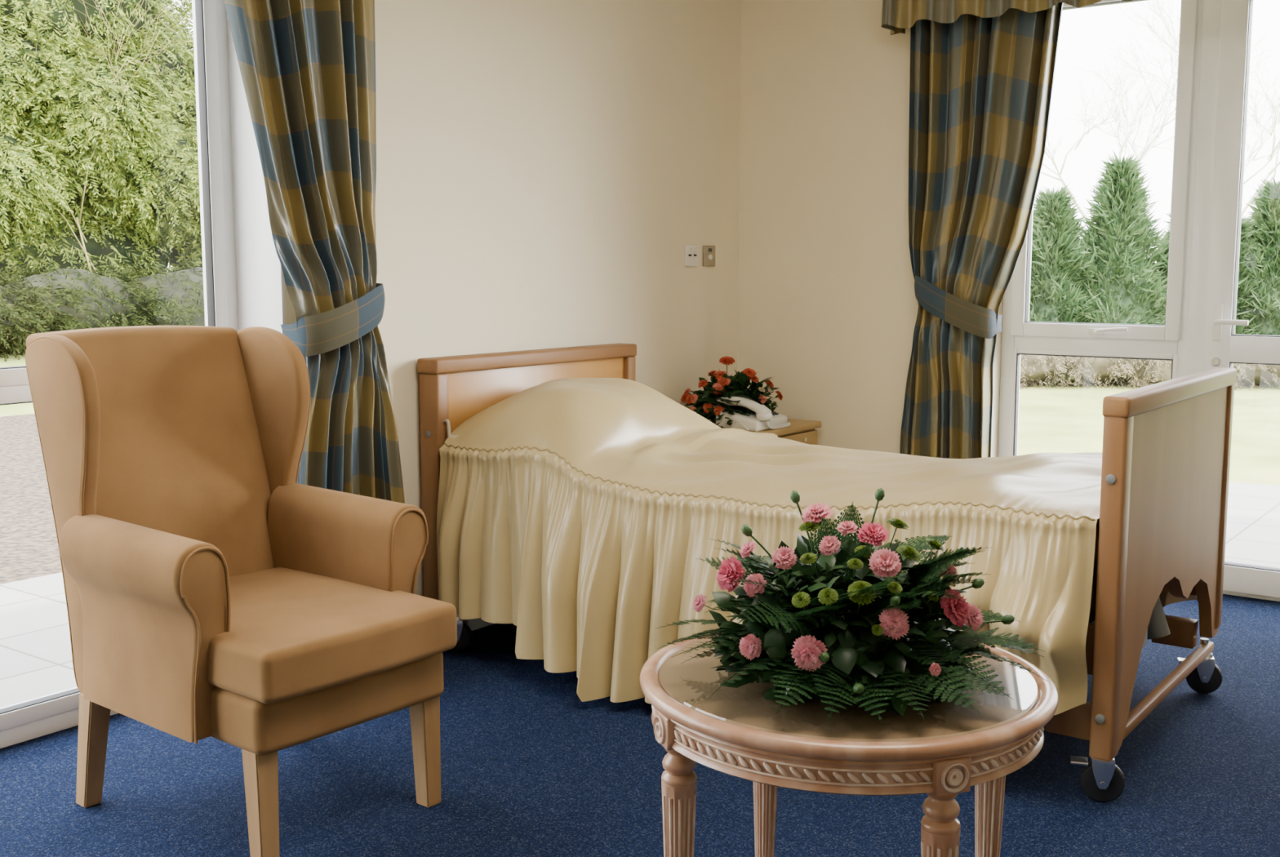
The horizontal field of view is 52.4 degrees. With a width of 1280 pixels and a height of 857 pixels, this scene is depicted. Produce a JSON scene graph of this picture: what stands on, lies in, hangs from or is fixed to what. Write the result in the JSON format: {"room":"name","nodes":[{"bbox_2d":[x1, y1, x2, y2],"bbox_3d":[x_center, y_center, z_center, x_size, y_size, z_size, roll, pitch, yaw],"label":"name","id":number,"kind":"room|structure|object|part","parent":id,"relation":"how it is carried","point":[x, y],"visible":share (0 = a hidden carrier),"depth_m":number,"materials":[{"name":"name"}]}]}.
{"room":"care facility","nodes":[
{"label":"care facility","id":0,"kind":"room"},
{"bbox_2d":[284,0,741,596],"bbox_3d":[-1.451,-0.473,3.446,0.290,2.600,6.900,5,9,36],"label":"wall","id":1,"kind":"structure","parent":0,"point":[546,170],"depth_m":4.72,"materials":[{"name":"beige paint"}]},
{"bbox_2d":[0,0,238,748],"bbox_3d":[-2.137,-0.270,2.691,0.078,2.380,3.080,5,9,36],"label":"door frame","id":2,"kind":"structure","parent":1,"relation":"in","point":[36,717],"depth_m":3.79,"materials":[{"name":"white plastic"}]},
{"bbox_3d":[-1.674,0.340,3.386,0.058,0.900,1.440,5,9,36],"label":"sash","id":3,"kind":"part","parent":2,"relation":"part of","materials":[{"name":"white plastic"}]},
{"bbox_3d":[-1.674,-0.792,3.247,0.058,1.380,1.440,5,9,36],"label":"sash","id":4,"kind":"part","parent":2,"relation":"part of","materials":[{"name":"white plastic"}]},
{"bbox_2d":[226,16,285,333],"bbox_3d":[-2.028,-0.260,2.612,0.208,2.380,3.080,5,9,36],"label":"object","id":5,"kind":"structure","parent":1,"relation":"attached to","point":[260,287],"depth_m":3.82,"materials":[{"name":"white plastic"}]},
{"bbox_2d":[223,0,404,503],"bbox_3d":[-0.917,-0.438,3.757,0.172,2.447,0.734,4,8,30],"label":"curtain","id":6,"kind":"object","parent":1,"relation":"hanging from","point":[307,68],"visible":0.73,"depth_m":3.75,"materials":[{"name":"fabric"}]},
{"bbox_2d":[467,617,494,631],"bbox_3d":[-0.292,0.610,4.916,0.012,0.090,2.490,5,9,36],"label":"baseboard","id":7,"kind":"structure","parent":1,"relation":"attached to","point":[473,624],"depth_m":4.54,"materials":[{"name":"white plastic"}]},
{"bbox_2d":[684,244,697,266],"bbox_3d":[0.217,-0.725,5.450,0.015,0.088,0.088,5,9,36],"label":"wall socket","id":8,"kind":"object","parent":1,"relation":"attached to","point":[691,251],"visible":1,"depth_m":5.44,"materials":[{"name":"white plastic"}]},
{"bbox_2d":[702,245,715,266],"bbox_3d":[0.298,-0.738,5.558,0.016,0.088,0.088,5,9,36],"label":"wall socket","id":9,"kind":"object","parent":1,"relation":"attached to","point":[708,251],"visible":1,"depth_m":5.55,"materials":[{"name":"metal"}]},
{"bbox_2d":[0,594,1279,856],"bbox_3d":[0.634,1.045,2.076,5.460,0.080,6.870,5,9,36],"label":"floor","id":10,"kind":"structure","parent":0,"point":[530,768],"depth_m":3.14,"materials":[{"name":"blue carpet"}]},
{"bbox_2d":[25,325,457,856],"bbox_3d":[-0.931,0.327,3.053,0.936,1.107,0.676,6,9,39],"label":"armchair","id":11,"kind":"object","parent":10,"relation":"on","point":[211,591],"visible":1,"depth_m":2.98,"materials":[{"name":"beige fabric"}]},
{"bbox_3d":[-1.277,0.748,3.038,0.090,0.275,0.058,6,9,39],"label":"leg","id":12,"kind":"part","parent":11,"relation":"part of","materials":[{"name":"brown wood"}]},
{"bbox_3d":[-1.082,0.424,2.831,0.494,0.429,0.125,6,9,39],"label":"arm","id":13,"kind":"part","parent":11,"relation":"part of","materials":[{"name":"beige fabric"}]},
{"bbox_3d":[-1.176,0.121,3.229,0.304,0.742,0.536,6,9,39],"label":"backrest","id":14,"kind":"part","parent":11,"relation":"part of","materials":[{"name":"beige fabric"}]},
{"bbox_3d":[-0.786,0.789,2.703,0.054,0.275,0.054,6,9,39],"label":"leg","id":15,"kind":"part","parent":11,"relation":"part of","materials":[{"name":"brown wood"}]},
{"bbox_3d":[-0.860,0.564,3.024,0.658,0.120,0.512,6,9,39],"label":"seat","id":16,"kind":"part","parent":11,"relation":"part of","materials":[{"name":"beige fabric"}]},
{"bbox_2d":[207,567,457,704],"bbox_3d":[-0.822,0.446,2.976,0.652,0.124,0.524,6,9,39],"label":"seat cushion","id":17,"kind":"object","parent":11,"relation":"on","point":[290,633],"depth_m":2.80,"materials":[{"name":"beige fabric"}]},
{"bbox_3d":[-0.734,0.372,3.255,0.494,0.429,0.125,6,9,39],"label":"arm","id":18,"kind":"part","parent":11,"relation":"part of","materials":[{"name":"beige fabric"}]},
{"bbox_3d":[-0.504,0.747,3.046,0.054,0.275,0.054,6,9,39],"label":"leg","id":19,"kind":"part","parent":11,"relation":"part of","materials":[{"name":"brown wood"}]},
{"bbox_2d":[708,418,821,444],"bbox_3d":[0.436,0.283,5.456,0.478,0.608,0.570,5,9,36],"label":"bedside cabinet","id":20,"kind":"object","parent":10,"relation":"on","point":[802,431],"visible":0.13,"depth_m":5.41,"materials":[{"name":"brown wood"}]},
{"bbox_2d":[679,356,782,428],"bbox_3d":[0.392,-0.155,5.362,0.383,0.285,0.449,5,9,37],"label":"flower arrangement","id":21,"kind":"object","parent":20,"relation":"on","point":[721,385],"visible":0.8,"depth_m":5.30,"materials":[{"name":"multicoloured plant"}]},
{"bbox_2d":[712,396,791,431],"bbox_3d":[0.449,-0.068,5.287,0.274,0.131,0.275,5,9,36],"label":"telephone","id":22,"kind":"object","parent":20,"relation":"on","point":[764,419],"visible":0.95,"depth_m":5.20,"materials":[{"name":"white plastic"}]},
{"bbox_3d":[0.382,-0.019,5.195,0.022,0.046,0.138,-6,9,-38],"label":"line cord","id":23,"kind":"part","parent":22,"relation":"part of","materials":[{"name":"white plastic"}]},
{"bbox_3d":[0.561,-0.032,5.250,0.010,0.067,0.206,5,8,34],"label":"coiled cord","id":24,"kind":"part","parent":22,"relation":"part of","materials":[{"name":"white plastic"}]},
{"bbox_3d":[0.594,0.098,5.317,0.018,0.134,0.524,5,9,36],"label":"drawer","id":25,"kind":"part","parent":20,"relation":"part of","materials":[{"name":"brown wood"}]},
{"bbox_2d":[417,343,1236,802],"bbox_3d":[0.506,0.278,4.032,2.256,0.966,1.089,5,9,36],"label":"bed","id":26,"kind":"object","parent":10,"relation":"on","point":[1162,522],"visible":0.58,"depth_m":3.38,"materials":[{"name":"brown wood"}]},
{"bbox_3d":[-0.366,0.142,4.660,0.091,0.843,1.087,5,9,36],"label":"headboard","id":27,"kind":"part","parent":26,"relation":"part of","materials":[{"name":"brown wood"}]},
{"bbox_2d":[436,377,1197,715],"bbox_3d":[0.522,0.307,4.026,2.076,0.850,1.460,5,9,36],"label":"bedspread","id":28,"kind":"object","parent":26,"relation":"on","point":[577,514],"visible":0.69,"depth_m":3.72,"materials":[{"name":"beige fabric"}]},
{"bbox_3d":[0.518,0.015,3.985,2.076,0.260,1.087,5,9,36],"label":"panel","id":29,"kind":"part","parent":28,"relation":"part of","materials":[{"name":"beige fabric"}]},
{"bbox_3d":[0.522,0.262,4.017,2.030,0.160,0.880,5,9,36],"label":"mattress","id":30,"kind":"part","parent":26,"relation":"part of","materials":[{"name":"fabric"}]},
{"bbox_3d":[0.521,0.479,4.060,2.090,0.280,0.985,5,9,36],"label":"frame","id":31,"kind":"part","parent":26,"relation":"part of","materials":[{"name":"brown wood"}]},
{"bbox_3d":[1.383,0.296,3.389,0.059,0.846,1.087,5,9,36],"label":"footboard","id":32,"kind":"part","parent":26,"relation":"part of","materials":[{"name":"brown wood"}]},
{"bbox_2d":[640,629,1058,856],"bbox_3d":[0.343,0.696,2.220,0.688,0.577,0.688,-3,7,-20],"label":"coffee table","id":33,"kind":"object","parent":10,"relation":"on","point":[738,732],"visible":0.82,"depth_m":1.97,"materials":[{"name":"brown wood"}]},
{"bbox_3d":[0.059,0.725,2.119,0.066,0.545,0.058,-3,7,-20],"label":"leg","id":34,"kind":"part","parent":33,"relation":"part of","materials":[{"name":"brown wood"}]},
{"bbox_3d":[0.240,0.677,2.503,0.058,0.545,0.066,-3,7,-20],"label":"leg","id":35,"kind":"part","parent":33,"relation":"part of","materials":[{"name":"brown wood"}]},
{"bbox_3d":[0.343,0.413,2.185,0.625,0.005,0.625,-3,7,-20],"label":"glass","id":36,"kind":"part","parent":33,"relation":"part of","materials":[{"name":"clear glass"}]},
{"bbox_2d":[656,488,1048,724],"bbox_3d":[0.331,0.261,2.134,0.579,0.309,0.595,-6,9,-41],"label":"flower arrangement","id":37,"kind":"object","parent":33,"relation":"on","point":[837,617],"visible":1,"depth_m":2.06,"materials":[{"name":"green plant"}]},
{"bbox_3d":[0.447,0.747,1.940,0.058,0.545,0.066,-3,7,-20],"label":"leg","id":38,"kind":"part","parent":33,"relation":"part of","materials":[{"name":"brown wood"}]},
{"bbox_3d":[0.627,0.700,2.324,0.066,0.545,0.058,-3,7,-20],"label":"leg","id":39,"kind":"part","parent":33,"relation":"part of","materials":[{"name":"brown wood"}]},
{"bbox_2d":[737,0,1003,457],"bbox_3d":[2.661,-0.594,4.426,5.180,2.600,0.450,5,9,36],"label":"wall","id":40,"kind":"structure","parent":0,"point":[828,304],"depth_m":5.49,"materials":[{"name":"beige paint"}]},
{"bbox_2d":[899,2,1063,458],"bbox_3d":[1.305,-0.591,5.003,0.666,2.447,0.179,6,9,41],"label":"curtain","id":41,"kind":"object","parent":40,"relation":"hanging from","point":[980,89],"visible":0.77,"depth_m":5.00,"materials":[{"name":"fabric"}]},
{"bbox_2d":[880,0,1133,35],"bbox_3d":[1.996,-1.642,4.353,2.517,0.372,0.238,5,9,36],"label":"pelmet","id":42,"kind":"object","parent":40,"relation":"attached to","point":[897,15],"visible":1,"depth_m":4.86,"materials":[{"name":"yellow fabric"}]},
{"bbox_2d":[997,0,1204,457],"bbox_3d":[1.822,-0.578,5.201,0.760,2.380,0.143,5,9,36],"label":"window","id":43,"kind":"structure","parent":40,"relation":"in","point":[1020,336],"depth_m":5.08,"materials":[{"name":"white plastic"}]},
{"bbox_3d":[1.837,0.119,5.306,0.660,0.870,0.054,5,9,36],"label":"sash","id":44,"kind":"part","parent":43,"relation":"part of","materials":[{"name":"white plastic"}]},
{"bbox_3d":[1.832,-1.041,5.157,0.670,1.360,0.070,5,9,36],"label":"sash","id":45,"kind":"part","parent":43,"relation":"part of","materials":[{"name":"white plastic"}]},
{"bbox_3d":[1.852,-0.386,5.146,0.161,0.033,0.053,5,9,36],"label":"handle","id":46,"kind":"part","parent":43,"relation":"part of","materials":[{"name":"white plastic"}]},
{"bbox_2d":[1185,0,1279,601],"bbox_3d":[2.574,-0.509,4.641,1.160,2.380,0.165,5,9,36],"label":"door","id":47,"kind":"structure","parent":40,"relation":"in","point":[1212,341],"depth_m":4.88,"materials":[{"name":"white plastic"}]},
{"bbox_3d":[2.209,-0.396,4.864,0.135,0.140,0.070,5,9,36],"label":"handle","id":48,"kind":"part","parent":47,"relation":"part of","materials":[{"name":"white plastic"}]},
{"label":"outside","id":49,"kind":"structure","parent":0,"visible":0},
{"bbox_2d":[0,381,1045,584],"bbox_3d":[-5.007,0.465,7.495,6.199,0.110,26.000,5,9,36],"label":"gravel drive","id":50,"kind":"structure","parent":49,"point":[29,548],"depth_m":7.25,"materials":[{"name":"beige gravel"}]},
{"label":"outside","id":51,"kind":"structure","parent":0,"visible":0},
{"bbox_2d":[0,345,1279,485],"bbox_3d":[-2.163,-0.959,13.963,110.000,1.400,110.000,5,9,36],"label":"lawn","id":52,"kind":"structure","parent":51,"point":[1055,420],"depth_m":11.75,"materials":[{"name":"green plant"}]},
{"bbox_2d":[0,0,202,284],"bbox_3d":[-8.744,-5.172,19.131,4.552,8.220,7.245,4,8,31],"label":"yew tree","id":53,"kind":"object","parent":52,"relation":"on","point":[147,150],"visible":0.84,"depth_m":18.33,"materials":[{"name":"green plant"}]},
{"bbox_2d":[0,253,204,362],"bbox_3d":[-7.301,-1.477,18.280,2.608,2.013,8.216,5,9,36],"label":"shrub","id":54,"kind":"object","parent":52,"relation":"on","point":[60,300],"visible":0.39,"depth_m":17.44,"materials":[{"name":"green plant"}]},
{"bbox_2d":[114,3,202,276],"bbox_3d":[-5.909,-5.445,22.314,4.764,8.354,7.345,4,8,28],"label":"yew tree","id":55,"kind":"object","parent":52,"relation":"on","point":[196,254],"visible":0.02,"depth_m":20.18,"materials":[{"name":"green plant"}]},
{"bbox_2d":[1029,182,1107,386],"bbox_3d":[5.118,-1.721,15.946,2.004,2.582,2.302,5,9,36],"label":"conifer","id":56,"kind":"object","parent":52,"relation":"on","point":[1056,273],"visible":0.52,"depth_m":15.61,"materials":[{"name":"green plant"}]},
{"bbox_2d":[1065,150,1169,384],"bbox_3d":[5.971,-1.962,15.943,2.343,2.909,2.318,5,9,36],"label":"conifer","id":57,"kind":"object","parent":52,"relation":"on","point":[1122,237],"visible":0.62,"depth_m":15.60,"materials":[{"name":"green plant"}]},
{"bbox_2d":[1019,318,1279,391],"bbox_3d":[5.798,-0.729,15.258,4.263,1.147,1.365,1,7,4],"label":"shrub","id":58,"kind":"object","parent":52,"relation":"on","point":[1039,368],"visible":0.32,"depth_m":14.99,"materials":[{"name":"green plant"}]},
{"bbox_2d":[1040,8,1279,226],"bbox_3d":[10.602,-5.702,29.042,6.138,7.176,5.792,-2,7,-18],"label":"bare tree","id":59,"kind":"object","parent":52,"relation":"on","point":[1146,149],"visible":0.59,"depth_m":28.78,"materials":[{"name":"beige wood"}]},
{"bbox_2d":[1100,0,1279,217],"bbox_3d":[13.454,-6.608,28.521,5.323,9.074,6.450,-2,7,-14],"label":"bare tree","id":60,"kind":"object","parent":52,"relation":"on","point":[1277,145],"visible":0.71,"depth_m":29.34,"materials":[{"name":"beige wood"}]},
{"bbox_2d":[1128,212,1257,379],"bbox_3d":[6.809,-1.651,15.951,2.147,2.289,2.200,5,9,36],"label":"conifer","id":61,"kind":"object","parent":52,"relation":"on","point":[1166,260],"visible":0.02,"depth_m":15.74,"materials":[{"name":"green plant"}]},
{"bbox_2d":[1235,214,1279,334],"bbox_3d":[7.266,-1.590,16.057,1.898,2.208,1.827,5,9,36],"label":"conifer","id":62,"kind":"object","parent":52,"relation":"on","point":[1242,273],"visible":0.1,"depth_m":15.68,"materials":[{"name":"green plant"}]},
{"bbox_2d":[1235,176,1279,335],"bbox_3d":[7.719,-1.811,15.904,2.269,2.619,2.007,5,9,36],"label":"conifer","id":63,"kind":"object","parent":52,"relation":"on","point":[1267,215],"visible":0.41,"depth_m":15.65,"materials":[{"name":"green plant"}]},
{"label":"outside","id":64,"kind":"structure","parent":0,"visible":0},
{"bbox_2d":[0,481,1279,707],"bbox_3d":[1.050,1.237,1.001,11.300,0.080,14.600,5,9,36],"label":"patio","id":65,"kind":"structure","parent":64,"point":[36,660],"depth_m":5.04,"materials":[{"name":"white concrete"}]}
]}

